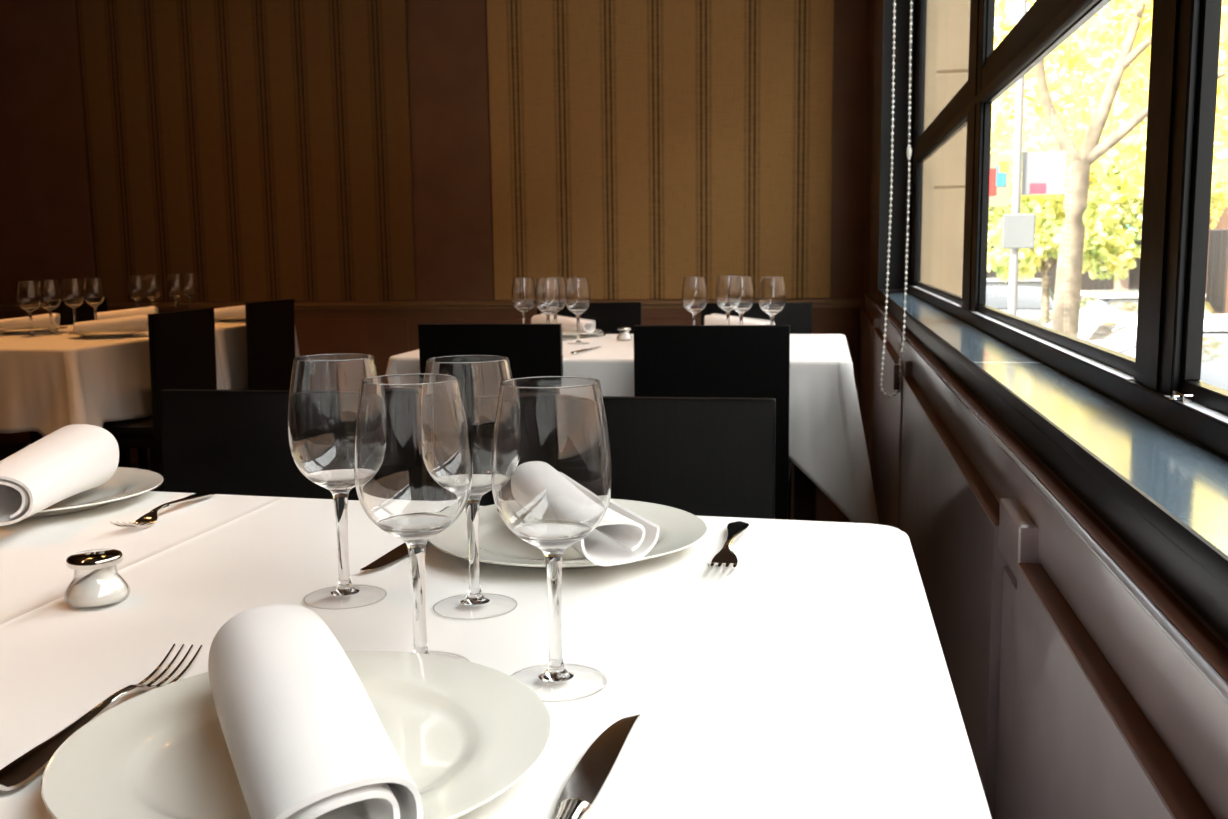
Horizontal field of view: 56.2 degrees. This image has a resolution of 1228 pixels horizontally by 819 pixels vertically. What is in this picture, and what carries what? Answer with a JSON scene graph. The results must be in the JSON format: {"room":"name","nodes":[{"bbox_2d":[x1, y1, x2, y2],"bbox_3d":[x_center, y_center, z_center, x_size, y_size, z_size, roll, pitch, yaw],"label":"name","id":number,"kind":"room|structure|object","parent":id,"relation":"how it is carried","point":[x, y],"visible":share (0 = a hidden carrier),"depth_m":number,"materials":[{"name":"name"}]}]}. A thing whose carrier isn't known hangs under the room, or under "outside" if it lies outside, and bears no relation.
{"room":"restaurant","nodes":[
{"label":"restaurant","id":0,"kind":"room"},
{"bbox_2d":[0,443,851,522],"bbox_3d":[-2.764,0.892,1.913,7.100,0.120,9.700,1,8,10],"label":"floor","id":1,"kind":"structure","parent":0,"point":[826,510],"depth_m":4.90,"materials":[{"name":"brown wood"}]},
{"bbox_2d":[30,431,42,443],"bbox_3d":[-2.147,0.102,4.403,0.826,0.746,0.886,1,8,10],"label":"dining table","id":2,"kind":"object","parent":1,"relation":"on","point":[35,436],"visible":0.05,"depth_m":4.77,"materials":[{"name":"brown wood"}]},
{"bbox_2d":[0,330,225,436],"bbox_3d":[-2.153,-0.070,4.357,1.040,0.399,1.054,1,8,10],"label":"tablecloth","id":3,"kind":"object","parent":2,"relation":"on","point":[49,383],"visible":0.54,"depth_m":3.89,"materials":[{"name":"white fabric"}]},
{"bbox_2d":[16,281,41,336],"bbox_3d":[-2.234,-0.384,4.397,0.083,0.212,0.083,2,8,16],"label":"wine glass","id":4,"kind":"object","parent":3,"relation":"on","point":[28,295],"visible":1,"depth_m":4.36,"materials":[{"name":"clear glass"}]},
{"bbox_2d":[16,281,40,310],"bbox_3d":[-2.235,-0.433,4.390,0.083,0.114,0.083,2,8,16],"label":"bowl","id":5,"kind":"object","parent":4,"relation":"on","point":[28,295],"depth_m":4.36,"materials":[{"name":"clear glass"}]},
{"bbox_2d":[0,326,67,334],"bbox_3d":[-2.351,-0.316,4.623,0.285,0.019,0.285,1,8,10],"label":"dinner plate","id":6,"kind":"object","parent":3,"relation":"on","point":[5,331],"visible":0.73,"depth_m":4.56,"materials":[{"name":"white ceramic"}]},
{"bbox_2d":[0,313,59,329],"bbox_3d":[-2.359,-0.353,4.611,0.252,0.062,0.074,-2,8,-9],"label":"rolled napkin","id":7,"kind":"object","parent":6,"relation":"on","point":[42,321],"visible":0.91,"depth_m":4.59,"materials":[{"name":"white fabric"}]},
{"bbox_2d":[38,280,60,334],"bbox_3d":[-2.209,-0.399,4.505,0.083,0.212,0.083,4,9,32],"label":"wine glass","id":8,"kind":"object","parent":3,"relation":"on","point":[50,293],"visible":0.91,"depth_m":4.47,"materials":[{"name":"clear glass"}]},
{"bbox_2d":[38,280,60,309],"bbox_3d":[-2.210,-0.448,4.498,0.083,0.114,0.083,4,9,32],"label":"bowl","id":9,"kind":"object","parent":8,"relation":"on","point":[50,293],"depth_m":4.47,"materials":[{"name":"clear glass"}]},
{"bbox_2d":[62,279,83,331],"bbox_3d":[-2.194,-0.422,4.672,0.083,0.212,0.083,-8,11,-42],"label":"wine glass","id":10,"kind":"object","parent":3,"relation":"on","point":[72,289],"visible":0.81,"depth_m":4.63,"materials":[{"name":"clear glass"}]},
{"bbox_2d":[62,279,83,307],"bbox_3d":[-2.195,-0.471,4.665,0.083,0.114,0.083,-8,11,-42],"label":"bowl","id":11,"kind":"object","parent":10,"relation":"on","point":[72,289],"depth_m":4.63,"materials":[{"name":"clear glass"}]},
{"bbox_2d":[83,278,104,319],"bbox_3d":[-2.166,-0.440,4.797,0.083,0.212,0.083,-7,10,-36],"label":"wine glass","id":12,"kind":"object","parent":3,"relation":"on","point":[94,292],"visible":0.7,"depth_m":4.76,"materials":[{"name":"clear glass"}]},
{"bbox_2d":[83,278,104,305],"bbox_3d":[-2.167,-0.489,4.791,0.083,0.114,0.083,-5,9,-27],"label":"bowl","id":13,"kind":"object","parent":12,"relation":"on","point":[94,292],"depth_m":4.76,"materials":[{"name":"clear glass"}]},
{"bbox_2d":[67,330,147,337],"bbox_3d":[-1.916,-0.286,4.363,0.285,0.019,0.285,1,8,10],"label":"dinner plate","id":14,"kind":"object","parent":3,"relation":"on","point":[85,334],"visible":0.82,"depth_m":4.30,"materials":[{"name":"white ceramic"}]},
{"bbox_2d":[72,315,147,332],"bbox_3d":[-1.915,-0.325,4.375,0.264,0.062,0.075,-4,8,-20],"label":"rolled napkin","id":15,"kind":"object","parent":14,"relation":"on","point":[139,322],"visible":0.99,"depth_m":4.35,"materials":[{"name":"white fabric"}]},
{"bbox_2d":[52,297,147,469],"bbox_3d":[-2.329,-0.098,5.471,0.432,0.855,0.404,1,8,10],"label":"dining chair","id":16,"kind":"object","parent":1,"relation":"on","point":[84,312],"visible":0.05,"depth_m":5.37,"materials":[{"name":"black wood"}]},
{"bbox_2d":[102,308,216,491],"bbox_3d":[-1.749,0.066,4.233,0.432,0.855,0.404,1,8,10],"label":"dining chair","id":17,"kind":"object","parent":1,"relation":"on","point":[182,351],"visible":0.33,"depth_m":4.07,"materials":[{"name":"black leather"}]},
{"bbox_2d":[159,389,358,499],"bbox_3d":[-0.499,0.424,1.522,0.404,0.855,0.432,1,8,10],"label":"dining chair","id":18,"kind":"object","parent":1,"relation":"on","point":[227,442],"visible":0.07,"depth_m":1.68,"materials":[{"name":"black leather"}]},
{"bbox_2d":[245,299,294,389],"bbox_3d":[-1.670,-0.045,5.029,0.432,0.855,0.404,1,8,10],"label":"dining chair","id":19,"kind":"object","parent":1,"relation":"on","point":[270,325],"visible":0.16,"depth_m":4.93,"materials":[{"name":"black wood"}]},
{"bbox_2d":[418,324,562,378],"bbox_3d":[-0.300,0.161,3.411,0.404,0.855,0.432,1,8,10],"label":"dining chair","id":20,"kind":"object","parent":1,"relation":"on","point":[532,350],"visible":0.12,"depth_m":3.15,"materials":[{"name":"black leather"}]},
{"bbox_2d":[537,302,640,333],"bbox_3d":[-0.128,0.043,4.243,0.404,0.855,0.432,1,8,10],"label":"dining chair","id":21,"kind":"object","parent":1,"relation":"on","point":[608,316],"visible":0.06,"depth_m":4.36,"materials":[{"name":"black wood"}]},
{"bbox_2d":[479,396,775,518],"bbox_3d":[-0.018,0.435,1.402,0.404,0.855,0.432,1,8,10],"label":"dining chair","id":22,"kind":"object","parent":1,"relation":"on","point":[698,456],"visible":0.11,"depth_m":1.52,"materials":[{"name":"black leather"}]},
{"bbox_2d":[633,325,791,519],"bbox_3d":[0.293,0.177,3.234,0.404,0.855,0.432,1,8,10],"label":"dining chair","id":23,"kind":"object","parent":1,"relation":"on","point":[724,361],"visible":0.35,"depth_m":2.98,"materials":[{"name":"black leather"}]},
{"bbox_2d":[701,302,812,333],"bbox_3d":[0.488,0.062,4.051,0.404,0.855,0.432,1,8,10],"label":"dining chair","id":24,"kind":"object","parent":1,"relation":"on","point":[798,315],"visible":0.08,"depth_m":4.17,"materials":[{"name":"black wood"}]},
{"bbox_2d":[794,464,815,520],"bbox_3d":[0.080,0.163,3.754,1.281,0.746,0.876,1,8,10],"label":"dining table","id":25,"kind":"object","parent":1,"relation":"on","point":[804,488],"visible":0.02,"depth_m":3.30,"materials":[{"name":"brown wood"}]},
{"bbox_2d":[386,334,878,523],"bbox_3d":[0.069,0.044,3.705,1.503,0.503,1.172,1,8,10],"label":"tablecloth","id":26,"kind":"object","parent":25,"relation":"on","point":[827,442],"visible":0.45,"depth_m":3.11,"materials":[{"name":"white fabric"}]},
{"bbox_2d":[511,277,534,323],"bbox_3d":[-0.306,-0.341,3.907,0.083,0.212,0.083,-1,8,-2],"label":"wine glass","id":27,"kind":"object","parent":26,"relation":"on","point":[523,288],"visible":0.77,"depth_m":3.87,"materials":[{"name":"clear glass"}]},
{"bbox_2d":[535,278,559,323],"bbox_3d":[-0.217,-0.324,3.771,0.083,0.212,0.083,1,8,13],"label":"wine glass","id":28,"kind":"object","parent":26,"relation":"on","point":[547,291],"visible":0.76,"depth_m":3.73,"materials":[{"name":"clear glass"}]},
{"bbox_2d":[546,277,565,340],"bbox_3d":[-0.198,-0.338,3.873,0.083,0.212,0.083,4,9,29],"label":"wine glass","id":29,"kind":"object","parent":26,"relation":"on","point":[561,280],"visible":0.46,"depth_m":3.84,"materials":[{"name":"clear glass"}]},
{"bbox_2d":[546,277,565,311],"bbox_3d":[-0.199,-0.387,3.866,0.083,0.114,0.083,4,9,29],"label":"bowl","id":30,"kind":"object","parent":29,"relation":"on","point":[561,280],"depth_m":3.84,"materials":[{"name":"clear glass"}]},
{"bbox_2d":[565,278,590,344],"bbox_3d":[-0.117,-0.320,3.732,0.083,0.212,0.083,-3,8,-17],"label":"wine glass","id":31,"kind":"object","parent":26,"relation":"on","point":[577,290],"visible":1,"depth_m":3.69,"materials":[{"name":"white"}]},
{"bbox_2d":[565,278,590,313],"bbox_3d":[-0.118,-0.368,3.726,0.083,0.114,0.083,-3,8,-17],"label":"bowl","id":32,"kind":"object","parent":31,"relation":"on","point":[577,290],"depth_m":3.69,"materials":[{"name":"clear glass"}]},
{"bbox_2d":[562,329,602,337],"bbox_3d":[-0.181,-0.268,4.069,0.285,0.019,0.285,1,8,10],"label":"dinner plate","id":33,"kind":"object","parent":26,"relation":"on","point":[564,334],"visible":0.31,"depth_m":3.99,"materials":[{"name":"white ceramic"}]},
{"bbox_2d":[531,313,595,332],"bbox_3d":[-0.181,-0.308,4.087,0.259,0.062,0.067,6,10,39],"label":"rolled napkin","id":34,"kind":"object","parent":33,"relation":"on","point":[569,324],"visible":0.62,"depth_m":4.04,"materials":[{"name":"white fabric"}]},
{"bbox_2d":[682,277,707,324],"bbox_3d":[0.259,-0.318,3.684,0.083,0.212,0.083,7,11,44],"label":"wine glass","id":35,"kind":"object","parent":26,"relation":"on","point":[694,289],"visible":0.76,"depth_m":3.65,"materials":[{"name":"clear glass"}]},
{"bbox_2d":[715,276,732,324],"bbox_3d":[0.376,-0.335,3.794,0.083,0.212,0.083,-5,9,-30],"label":"wine glass","id":36,"kind":"object","parent":26,"relation":"on","point":[722,285],"visible":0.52,"depth_m":3.76,"materials":[{"name":"clear glass"}]},
{"bbox_2d":[728,276,753,324],"bbox_3d":[0.407,-0.319,3.678,0.083,0.212,0.083,-3,8,-14],"label":"wine glass","id":37,"kind":"object","parent":26,"relation":"on","point":[741,288],"visible":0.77,"depth_m":3.64,"materials":[{"name":"clear glass"}]},
{"bbox_2d":[758,277,785,324],"bbox_3d":[0.487,-0.301,3.543,0.083,0.212,0.083,-1,8,1],"label":"wine glass","id":38,"kind":"object","parent":26,"relation":"on","point":[772,295],"visible":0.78,"depth_m":3.50,"materials":[{"name":"clear glass"}]},
{"bbox_3d":[0.420,-0.265,3.991,0.285,0.019,0.285,1,8,10],"label":"dinner plate","id":39,"kind":"object","parent":26,"relation":"on","visible":0},
{"bbox_2d":[704,313,774,324],"bbox_3d":[0.430,-0.300,3.981,0.254,0.059,0.067,5,10,37],"label":"rolled napkin","id":40,"kind":"object","parent":39,"relation":"on","point":[713,319],"visible":0.47,"depth_m":3.98,"materials":[{"name":"white fabric"}]},
{"bbox_2d":[0,0,873,442],"bbox_3d":[-1.953,-1.269,6.258,7.100,2.950,0.250,1,8,10],"label":"wall","id":41,"kind":"structure","parent":0,"point":[847,268],"depth_m":5.61,"materials":[{"name":"brown paint"}]},
{"bbox_2d":[0,0,94,302],"bbox_3d":[-4.034,-1.672,6.445,2.328,2.147,0.013,1,8,10],"label":"trim","id":42,"kind":"structure","parent":41,"relation":"attached to","point":[45,222],"depth_m":6.31,"materials":[{"name":"brown paint"}]},
{"bbox_2d":[75,0,415,301],"bbox_3d":[-1.969,-1.647,6.071,1.854,2.147,0.015,1,8,10],"label":"wall panel","id":43,"kind":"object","parent":41,"relation":"attached to","point":[258,150],"depth_m":6.09,"materials":[{"name":"beige fabric"}]},
{"bbox_2d":[0,299,864,310],"bbox_3d":[-2.008,-0.560,6.224,6.620,0.043,0.029,1,8,10],"label":"trim","id":44,"kind":"structure","parent":41,"relation":"attached to","point":[817,303],"depth_m":6.06,"materials":[{"name":"brown paint"}]},
{"bbox_2d":[406,0,493,300],"bbox_3d":[-0.844,-1.634,5.871,0.415,2.147,0.009,1,8,10],"label":"trim","id":45,"kind":"structure","parent":41,"relation":"attached to","point":[448,73],"depth_m":5.91,"materials":[{"name":"brown paint"}]},
{"bbox_2d":[294,318,857,390],"bbox_3d":[-0.649,-0.164,6.041,3.770,0.626,0.011,1,8,10],"label":"trim","id":46,"kind":"structure","parent":41,"relation":"attached to","point":[383,339],"depth_m":6.12,"materials":[{"name":"brown paint"}]},
{"bbox_2d":[487,0,833,299],"bbox_3d":[0.210,-1.621,5.677,1.712,2.147,0.015,1,8,10],"label":"wall panel","id":47,"kind":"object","parent":41,"relation":"attached to","point":[639,148],"depth_m":5.71,"materials":[{"name":"beige fabric"}]},
{"bbox_2d":[869,0,1227,647],"bbox_3d":[0.523,-0.582,1.054,0.200,2.950,9.200,1,8,10],"label":"wall","id":48,"kind":"structure","parent":0,"point":[878,4],"depth_m":4.85,"materials":[{"name":"brown paint"}]},
{"bbox_2d":[859,307,872,468],"bbox_3d":[1.109,-0.034,5.005,0.040,0.748,1.439,1,8,10],"label":"trim","id":49,"kind":"structure","parent":48,"relation":"attached to","point":[866,329],"depth_m":4.79,"materials":[{"name":"brown paint"}]},
{"bbox_2d":[870,328,902,528],"bbox_3d":[0.830,0.181,3.476,0.040,0.748,1.580,1,8,10],"label":"trim","id":50,"kind":"structure","parent":48,"relation":"attached to","point":[886,415],"depth_m":3.26,"materials":[{"name":"brown paint"}]},
{"bbox_2d":[878,0,909,289],"bbox_3d":[1.127,-1.219,4.593,0.115,1.472,0.012,1,8,10],"label":"trim","id":51,"kind":"structure","parent":48,"relation":"attached to","point":[901,52],"depth_m":4.61,"materials":[{"name":"grey paint"}]},
{"bbox_2d":[880,0,912,397],"bbox_3d":[0.652,-0.774,2.625,0.062,1.510,0.016,1,8,10],"label":"chain","id":52,"kind":"object","parent":48,"relation":"hanging from","point":[897,369],"visible":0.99,"depth_m":2.67,"materials":[{"name":"white plastic"}]},
{"bbox_2d":[920,0,937,285],"bbox_3d":[1.240,-1.218,4.573,0.076,1.471,0.011,1,8,10],"label":"trim","id":53,"kind":"structure","parent":48,"relation":"attached to","point":[932,5],"depth_m":4.58,"materials":[{"name":"beige stone"}]},
{"bbox_2d":[900,378,1008,818],"bbox_3d":[0.552,0.395,1.953,0.040,0.748,1.425,1,8,10],"label":"wall panel","id":54,"kind":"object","parent":48,"relation":"attached to","point":[960,561],"depth_m":1.51,"materials":[{"name":"brown paint"}]},
{"bbox_2d":[995,498,1039,818],"bbox_3d":[0.413,0.487,1.184,0.037,0.780,0.140,1,8,10],"label":"trim","id":55,"kind":"structure","parent":48,"relation":"attached to","point":[1018,534],"depth_m":1.17,"materials":[{"name":"brown paint"}]},
{"bbox_2d":[861,301,1227,818],"bbox_3d":[0.415,0.091,1.173,0.040,0.072,9.188,1,8,10],"label":"trim","id":56,"kind":"structure","parent":48,"relation":"attached to","point":[1183,800],"depth_m":0.81,"materials":[{"name":"brown paint"}]},
{"bbox_2d":[864,293,1227,818],"bbox_3d":[0.423,0.091,1.172,0.021,0.071,9.189,1,8,10],"label":"trim","id":57,"kind":"structure","parent":48,"relation":"attached to","point":[1189,716],"depth_m":0.78,"materials":[{"name":"brown paint"}]},
{"bbox_2d":[864,293,1227,703],"bbox_3d":[0.415,0.058,1.169,0.007,0.007,9.170,1,8,10],"label":"trim","id":58,"kind":"structure","parent":48,"relation":"attached to","point":[1203,667],"depth_m":0.80,"materials":[{"name":"grey"}]},
{"bbox_2d":[878,290,1227,641],"bbox_3d":[0.350,0.098,0.693,0.004,0.046,8.228,1,8,10],"label":"trim","id":59,"kind":"structure","parent":48,"relation":"attached to","point":[1192,566],"depth_m":0.89,"materials":[{"name":"black"}]},
{"bbox_2d":[880,290,1227,555],"bbox_3d":[0.663,-0.099,2.091,0.111,0.046,5.338,1,8,10],"label":"windowsill","id":60,"kind":"structure","parent":48,"relation":"attached to","point":[1187,478],"depth_m":1.08,"materials":[{"name":"black stone"}]},
{"bbox_2d":[904,0,1227,458],"bbox_3d":[0.709,-0.851,1.977,0.035,1.472,5.336,1,8,10],"label":"window","id":61,"kind":"structure","parent":48,"relation":"in","point":[1162,383],"depth_m":1.18,"materials":[{"name":"black paint"}]},
{"bbox_2d":[1008,564,1174,818],"bbox_3d":[0.000,0.820,-1.067,0.040,0.748,4.475,1,8,10],"label":"wall panel","id":62,"kind":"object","parent":48,"relation":"attached to","point":[1070,759],"depth_m":0.87,"materials":[{"name":"brown paint"}]},
{"label":"outside","id":63,"kind":"structure","parent":0,"visible":0},
{"bbox_3d":[5.958,-1.438,24.366,2.180,0.120,70.000,1,8,10],"label":"pavement","id":64,"kind":"object","parent":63,"visible":0},
{"bbox_2d":[931,0,969,295],"bbox_3d":[1.476,-0.705,5.122,0.215,3.816,0.800,1,8,10],"label":"stone pier","id":65,"kind":"structure","parent":64,"relation":"on","point":[953,15],"depth_m":4.69,"materials":[{"name":"beige stone"}]},
{"bbox_2d":[989,0,1065,315],"bbox_3d":[3.648,-2.179,10.306,0.780,5.500,0.130,1,8,10],"label":"sign pole","id":66,"kind":"object","parent":64,"relation":"on","point":[1042,172],"visible":0.73,"depth_m":10.33,"materials":[{"name":"grey metal"}]},
{"bbox_2d":[991,0,1227,337],"bbox_3d":[5.003,-2.655,11.675,3.580,6.040,2.416,1,8,10],"label":"street tree","id":67,"kind":"object","parent":64,"relation":"on","point":[1135,47],"visible":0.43,"depth_m":11.20,"materials":[{"name":"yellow plant"}]},
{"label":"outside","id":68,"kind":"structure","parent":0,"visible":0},
{"bbox_3d":[36.868,-2.996,33.898,59.580,0.200,100.000,1,8,10],"label":"street","id":69,"kind":"object","parent":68,"visible":0},
{"bbox_2d":[986,277,1053,323],"bbox_3d":[7.177,-1.664,21.033,1.740,1.450,4.100,1,8,10],"label":"parked car","id":70,"kind":"object","parent":69,"relation":"on","point":[1029,296],"visible":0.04,"depth_m":20.20,"materials":[{"name":"grey paint"}]},
{"bbox_2d":[987,141,1140,324],"bbox_3d":[6.888,-2.334,17.937,2.552,3.638,1.515,1,8,10],"label":"street tree","id":71,"kind":"object","parent":69,"relation":"on","point":[1099,241],"visible":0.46,"depth_m":17.61,"materials":[{"name":"green plant"}]},
{"bbox_2d":[987,102,1142,293],"bbox_3d":[12.262,-6.596,34.496,7.300,7.400,7.200,1,8,10],"label":"building","id":72,"kind":"structure","parent":69,"relation":"on","point":[1131,282],"depth_m":31.87,"materials":[{"name":"paint"}]},
{"bbox_2d":[988,110,1225,268],"bbox_3d":[10.215,-4.083,25.266,6.791,5.012,2.722,1,8,10],"label":"street tree","id":73,"kind":"object","parent":69,"relation":"on","point":[1129,218],"visible":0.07,"depth_m":24.74,"materials":[{"name":"green plant"}]},
{"bbox_2d":[994,0,1227,228],"bbox_3d":[9.023,-4.232,18.352,6.309,7.234,3.262,1,8,10],"label":"street tree","id":74,"kind":"object","parent":69,"relation":"on","point":[1117,196],"visible":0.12,"depth_m":18.16,"materials":[{"name":"green plant"}]},
{"bbox_2d":[1043,290,1216,339],"bbox_3d":[6.558,-0.725,14.299,1.740,1.450,4.100,0,8,7],"label":"parked car","id":75,"kind":"object","parent":69,"relation":"on","point":[1093,303],"visible":0.05,"depth_m":13.89,"materials":[{"name":"white paint"}]},
{"bbox_2d":[1086,314,1227,390],"bbox_3d":[4.676,0.032,9.003,1.740,1.450,4.100,0,8,7],"label":"parked car","id":76,"kind":"object","parent":69,"relation":"on","point":[1120,334],"visible":0.02,"depth_m":8.72,"materials":[{"name":"white paint"}]},
{"bbox_2d":[1118,0,1227,193],"bbox_3d":[7.770,-2.650,13.095,3.861,5.567,2.421,1,8,10],"label":"street tree","id":77,"kind":"object","parent":69,"relation":"on","point":[1224,189],"visible":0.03,"depth_m":13.19,"materials":[{"name":"green plant"}]},
{"bbox_2d":[1132,69,1227,313],"bbox_3d":[15.011,-3.638,7.011,6.040,9.000,68.000,1,8,10],"label":"building","id":78,"kind":"structure","parent":69,"relation":"on","point":[1216,291],"depth_m":30.98,"materials":[{"name":"brown brick"}]},
{"bbox_3d":[-0.371,0.553,0.979,1.211,0.746,0.861,1,8,10],"label":"dining table","id":79,"kind":"object","parent":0,"visible":0},
{"bbox_2d":[0,491,991,818],"bbox_3d":[-0.374,0.422,1.011,1.438,0.503,1.166,1,8,10],"label":"tablecloth","id":80,"kind":"object","parent":79,"relation":"on","point":[809,677],"visible":0.73,"depth_m":0.90,"materials":[{"name":"white fabric"}]},
{"bbox_2d":[25,467,163,518],"bbox_3d":[-0.706,0.106,1.414,0.285,0.019,0.285,1,8,10],"label":"dinner plate","id":81,"kind":"object","parent":80,"relation":"on","point":[126,482],"visible":0.51,"depth_m":1.43,"materials":[{"name":"white ceramic"}]},
{"bbox_2d":[0,424,118,525],"bbox_3d":[-0.653,0.074,1.318,0.081,0.080,0.262,-1,8,-4],"label":"rolled napkin","id":82,"kind":"object","parent":81,"relation":"on","point":[73,459],"visible":1,"depth_m":1.29,"materials":[{"name":"white fabric"}]},
{"bbox_2d":[64,549,129,609],"bbox_3d":[-0.452,0.147,1.004,0.053,0.044,0.053,3,9,25],"label":"salt shaker","id":83,"kind":"object","parent":80,"relation":"on","point":[104,587],"visible":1,"depth_m":0.99,"materials":[{"name":"white ceramic"}]},
{"bbox_2d":[0,644,202,790],"bbox_3d":[-0.330,0.194,0.746,0.025,0.015,0.206,1,8,9],"label":"fork","id":84,"kind":"object","parent":80,"relation":"on","point":[26,767],"visible":0.97,"depth_m":0.71,"materials":[{"name":"metal"}]},
{"bbox_2d":[110,491,214,526],"bbox_3d":[-0.521,0.114,1.343,0.025,0.015,0.206,0,8,7],"label":"fork","id":85,"kind":"object","parent":80,"relation":"on","point":[149,519],"visible":1,"depth_m":1.31,"materials":[{"name":"metal"}]},
{"bbox_2d":[41,651,551,818],"bbox_3d":[-0.179,0.201,0.680,0.285,0.019,0.285,1,8,10],"label":"dinner plate","id":86,"kind":"object","parent":80,"relation":"on","point":[465,733],"visible":0.73,"depth_m":0.68,"materials":[{"name":"white ceramic"}]},
{"bbox_2d":[208,604,422,818],"bbox_3d":[-0.173,0.171,0.637,0.080,0.063,0.265,-4,9,-24],"label":"rolled napkin","id":87,"kind":"object","parent":86,"relation":"on","point":[304,736],"visible":1,"depth_m":0.58,"materials":[{"name":"white fabric"}]},
{"bbox_2d":[287,354,386,608],"bbox_3d":[-0.238,0.060,0.998,0.083,0.212,0.083,1,8,10],"label":"wine glass","id":88,"kind":"object","parent":80,"relation":"on","point":[324,392],"visible":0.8,"depth_m":0.96,"materials":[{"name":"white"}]},
{"bbox_2d":[287,354,378,489],"bbox_3d":[-0.239,0.011,0.991,0.083,0.114,0.083,1,8,10],"label":"bowl","id":89,"kind":"object","parent":88,"relation":"on","point":[324,392],"depth_m":0.96,"materials":[{"name":"clear glass"}]},
{"bbox_2d":[360,543,408,570],"bbox_3d":[-0.202,0.135,1.188,0.022,0.010,0.228,1,8,14],"label":"table knife","id":90,"kind":"object","parent":80,"relation":"on","point":[400,551],"visible":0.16,"depth_m":1.12,"materials":[{"name":"metal"}]},
{"bbox_2d":[354,374,472,661],"bbox_3d":[-0.141,0.083,0.821,0.083,0.212,0.083,6,10,41],"label":"wine glass","id":91,"kind":"object","parent":80,"relation":"on","point":[413,462],"visible":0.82,"depth_m":0.78,"materials":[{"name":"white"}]},
{"bbox_2d":[354,374,472,540],"bbox_3d":[-0.142,0.035,0.814,0.083,0.114,0.083,6,10,41],"label":"bowl","id":92,"kind":"object","parent":91,"relation":"on","point":[413,462],"depth_m":0.78,"materials":[{"name":"clear glass"}]},
{"bbox_2d":[425,355,516,618],"bbox_3d":[-0.120,0.063,0.967,0.083,0.212,0.083,3,9,26],"label":"wine glass","id":93,"kind":"object","parent":80,"relation":"on","point":[480,376],"visible":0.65,"depth_m":0.93,"materials":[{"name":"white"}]},
{"bbox_2d":[425,355,512,495],"bbox_3d":[-0.120,0.014,0.960,0.083,0.114,0.083,3,9,26],"label":"bowl","id":94,"kind":"object","parent":93,"relation":"on","point":[480,376],"depth_m":0.92,"materials":[{"name":"clear glass"}]},
{"bbox_2d":[491,376,612,701],"bbox_3d":[-0.042,0.086,0.791,0.083,0.212,0.083,-6,9,-33],"label":"wine glass","id":95,"kind":"object","parent":80,"relation":"on","point":[552,469],"visible":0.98,"depth_m":0.75,"materials":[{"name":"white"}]},
{"bbox_2d":[491,376,612,549],"bbox_3d":[-0.043,0.037,0.785,0.083,0.114,0.083,-6,9,-33],"label":"bowl","id":96,"kind":"object","parent":95,"relation":"on","point":[552,469],"depth_m":0.75,"materials":[{"name":"clear glass"}]},
{"bbox_2d":[428,499,706,567],"bbox_3d":[-0.048,0.130,1.178,0.285,0.019,0.285,1,8,10],"label":"dinner plate","id":97,"kind":"object","parent":80,"relation":"on","point":[680,529],"visible":0.44,"depth_m":1.16,"materials":[{"name":"white ceramic"}]},
{"bbox_2d":[572,499,659,565],"bbox_3d":[-0.041,0.097,1.148,0.076,0.058,0.267,-4,7,-21],"label":"rolled napkin","id":98,"kind":"object","parent":97,"relation":"on","point":[623,536],"visible":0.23,"depth_m":1.05,"materials":[{"name":"white fabric"}]},
{"bbox_2d":[555,714,639,818],"bbox_3d":[-0.019,0.211,0.626,0.023,0.010,0.228,1,8,13],"label":"table knife","id":99,"kind":"object","parent":80,"relation":"on","point":[592,772],"visible":1,"depth_m":0.66,"materials":[{"name":"metal"}]},
{"bbox_2d":[706,521,748,568],"bbox_3d":[0.116,0.133,1.146,0.025,0.015,0.206,1,8,11],"label":"fork","id":100,"kind":"object","parent":80,"relation":"on","point":[725,558],"visible":1,"depth_m":1.11,"materials":[{"name":"metal"}]},
{"bbox_3d":[-2.034,-0.035,5.384,0.696,0.746,0.856,1,8,10],"label":"dining table","id":101,"kind":"object","parent":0,"visible":0},
{"bbox_2d":[60,319,299,389],"bbox_3d":[-1.988,-0.263,5.345,0.931,0.293,1.011,1,8,10],"label":"tablecloth","id":102,"kind":"object","parent":101,"relation":"on","point":[231,336],"visible":0.15,"depth_m":4.95,"materials":[{"name":"white fabric"}]},
{"bbox_2d":[127,276,146,307],"bbox_3d":[-2.203,-0.512,5.317,0.083,0.212,0.083,-2,8,-11],"label":"wine glass","id":103,"kind":"object","parent":102,"relation":"on","point":[136,285],"visible":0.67,"depth_m":5.28,"materials":[{"name":"clear glass"}]},
{"bbox_2d":[166,274,184,310],"bbox_3d":[-2.118,-0.546,5.561,0.083,0.212,0.083,-2,8,-9],"label":"wine glass","id":104,"kind":"object","parent":102,"relation":"on","point":[175,288],"visible":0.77,"depth_m":5.52,"materials":[{"name":"clear glass"}]},
{"bbox_2d":[166,274,184,297],"bbox_3d":[-2.119,-0.595,5.554,0.083,0.114,0.083,2,8,19],"label":"bowl","id":105,"kind":"object","parent":104,"relation":"on","point":[175,288],"depth_m":5.52,"materials":[{"name":"clear glass"}]},
{"bbox_3d":[-2.152,-0.385,5.100,0.285,0.019,0.285,1,8,10],"label":"dinner plate","id":106,"kind":"object","parent":102,"relation":"on","visible":0},
{"bbox_2d":[97,306,157,320],"bbox_3d":[-2.167,-0.424,5.110,0.259,0.065,0.078,-3,8,-13],"label":"rolled napkin","id":107,"kind":"object","parent":106,"relation":"on","point":[150,309],"visible":0.69,"depth_m":5.08,"materials":[{"name":"white fabric"}]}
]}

